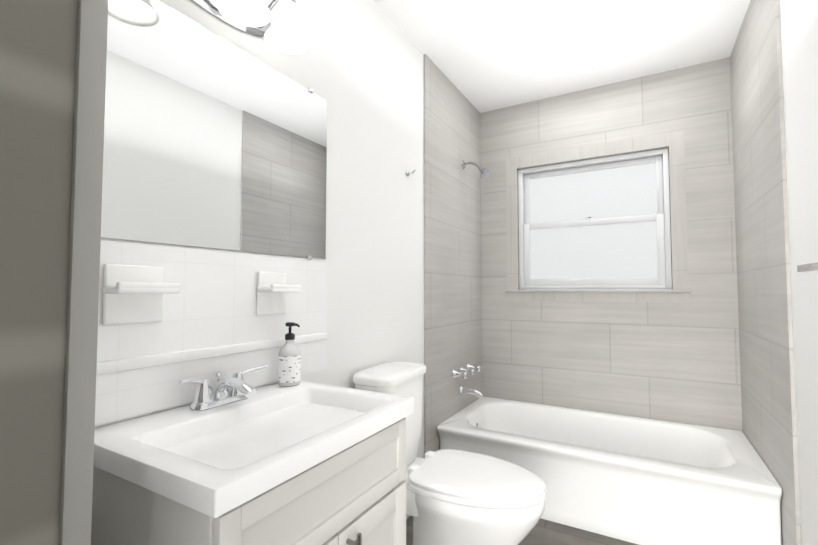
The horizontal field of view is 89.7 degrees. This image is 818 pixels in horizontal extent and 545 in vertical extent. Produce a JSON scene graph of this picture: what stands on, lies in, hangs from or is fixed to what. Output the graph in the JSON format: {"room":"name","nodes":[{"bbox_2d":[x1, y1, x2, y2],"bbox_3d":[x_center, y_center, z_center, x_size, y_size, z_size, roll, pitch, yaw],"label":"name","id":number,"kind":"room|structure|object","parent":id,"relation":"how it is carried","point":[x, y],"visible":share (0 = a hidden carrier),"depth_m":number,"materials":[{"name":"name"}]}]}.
{"room":"bathroom","nodes":[
{"label":"bathroom","id":0,"kind":"room"},
{"bbox_2d":[95,0,481,518],"bbox_3d":[-0.452,-0.030,1.477,0.162,2.475,4.098,-1,-3,30],"label":"wall","id":1,"kind":"structure","parent":0,"point":[395,275],"depth_m":1.74,"materials":[{"name":"white paint"}]},
{"bbox_2d":[102,264,180,324],"bbox_3d":[-0.619,0.050,0.955,0.078,0.137,0.138,-1,-3,30],"label":"soap dish","id":2,"kind":"object","parent":1,"relation":"attached to","point":[132,293],"visible":1,"depth_m":0.95,"materials":[{"name":"white ceramic"}]},
{"bbox_2d":[101,0,326,259],"bbox_3d":[-0.532,-0.374,1.200,0.010,0.630,0.868,-1,-3,30],"label":"mirror","id":3,"kind":"object","parent":1,"relation":"attached to","point":[212,140],"visible":0.77,"depth_m":1.14,"materials":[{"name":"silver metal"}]},
{"bbox_2d":[191,0,310,53],"bbox_3d":[-0.472,-0.791,1.124,0.207,0.180,0.446,-1,-3,30],"label":"sconce","id":4,"kind":"object","parent":1,"relation":"attached to","point":[284,32],"visible":1,"depth_m":1.20,"materials":[{"name":"white glass"}]},
{"bbox_2d":[257,271,300,314],"bbox_3d":[-0.414,0.066,1.313,0.078,0.137,0.123,-1,-3,30],"label":"soap dish","id":5,"kind":"object","parent":1,"relation":"attached to","point":[273,288],"visible":1,"depth_m":1.31,"materials":[{"name":"white ceramic"}]},
{"bbox_2d":[406,169,415,176],"bbox_3d":[0.013,-0.515,2.121,0.049,0.034,0.032,-1,-3,30],"label":"robe hook","id":6,"kind":"object","parent":1,"relation":"attached to","point":[408,173],"visible":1,"depth_m":2.12,"materials":[{"name":"silver metal"}]},
{"bbox_2d":[452,363,482,397],"bbox_3d":[0.404,0.701,2.634,0.144,0.194,0.302,-1,-3,30],"label":"tub faucet","id":7,"kind":"object","parent":1,"relation":"attached to","point":[464,372],"visible":1,"depth_m":2.62,"materials":[{"name":"silver metal"}]},
{"bbox_2d":[461,160,490,178],"bbox_3d":[0.440,-0.684,2.708,0.198,0.150,0.075,-2,-3,34],"label":"shower head","id":8,"kind":"object","parent":1,"relation":"attached to","point":[484,173],"visible":1,"depth_m":2.68},
{"bbox_2d":[406,515,637,544],"bbox_3d":[0.268,1.248,1.010,1.820,0.120,4.098,-1,-3,30],"label":"floor","id":9,"kind":"structure","parent":0,"point":[545,532],"depth_m":1.91,"materials":[{"name":"tile"}]},
{"bbox_2d":[0,0,107,544],"bbox_3d":[-0.839,0.032,0.309,0.333,2.250,0.912,-1,-3,30],"label":"door frame","id":10,"kind":"structure","parent":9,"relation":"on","point":[53,55],"depth_m":0.58,"materials":[{"name":"grey"}]},
{"bbox_2d":[91,364,413,544],"bbox_3d":[-0.337,0.723,0.988,0.502,0.929,0.622,-1,-3,30],"label":"bathroom vanity","id":11,"kind":"object","parent":9,"relation":"on","point":[236,459],"visible":0.98,"depth_m":0.86,"materials":[{"name":"white paint"}]},
{"bbox_2d":[178,364,267,410],"bbox_3d":[-0.460,0.305,1.076,0.148,0.086,0.252,-1,-3,30],"label":"faucet","id":12,"kind":"object","parent":11,"relation":"on","point":[233,393],"depth_m":1.07,"materials":[{"name":"silver metal"}]},
{"bbox_2d":[278,322,300,386],"bbox_3d":[-0.379,0.258,1.314,0.076,0.197,0.069,-1,-3,30],"label":"soap bottle","id":13,"kind":"object","parent":11,"relation":"on","point":[289,364],"visible":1,"depth_m":1.29,"materials":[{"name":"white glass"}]},
{"bbox_2d":[353,361,546,544],"bbox_3d":[0.156,0.808,1.614,0.731,0.811,0.397,-1,-3,30],"label":"toilet","id":14,"kind":"object","parent":9,"relation":"on","point":[456,497],"visible":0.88,"depth_m":1.50,"materials":[{"name":"white ceramic"}]},
{"bbox_2d":[437,396,781,544],"bbox_3d":[0.993,1.057,2.289,1.491,0.371,0.769,-1,-3,30],"label":"bathtub","id":15,"kind":"object","parent":9,"relation":"on","point":[640,480],"visible":0.88,"depth_m":1.97,"materials":[{"name":"white ceramic"}]},
{"bbox_2d":[373,0,749,112],"bbox_3d":[0.268,-1.344,1.122,1.820,0.120,4.098,-1,-3,30],"label":"ceiling","id":16,"kind":"structure","parent":0,"point":[486,55],"depth_m":2.19,"materials":[{"name":"white paint"}]},
{"bbox_2d":[480,57,741,430],"bbox_3d":[1.219,0.023,2.730,1.820,2.475,0.182,-1,-3,30],"label":"wall","id":17,"kind":"structure","parent":0,"point":[672,354],"depth_m":2.56,"materials":[{"name":"grey tile"}]},
{"bbox_2d":[518,148,671,288],"bbox_3d":[1.202,-0.319,2.750,0.918,0.863,0.079,-1,-3,30],"label":"window","id":18,"kind":"structure","parent":17,"relation":"in","point":[601,223],"depth_m":2.72,"materials":[{"name":"silver metal"}]},
{"bbox_2d":[730,0,817,544],"bbox_3d":[0.987,-0.066,0.655,0.162,2.475,4.098,-1,-3,30],"label":"wall","id":19,"kind":"structure","parent":0,"point":[774,77],"depth_m":1.56,"materials":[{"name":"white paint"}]},
{"bbox_2d":[797,262,817,271],"bbox_3d":[0.994,-0.023,0.887,0.078,0.048,0.650,-1,-3,30],"label":"towel rail","id":20,"kind":"object","parent":19,"relation":"attached to","point":[811,267],"visible":1,"depth_m":1.11,"materials":[{"name":"silver metal"}]}
]}

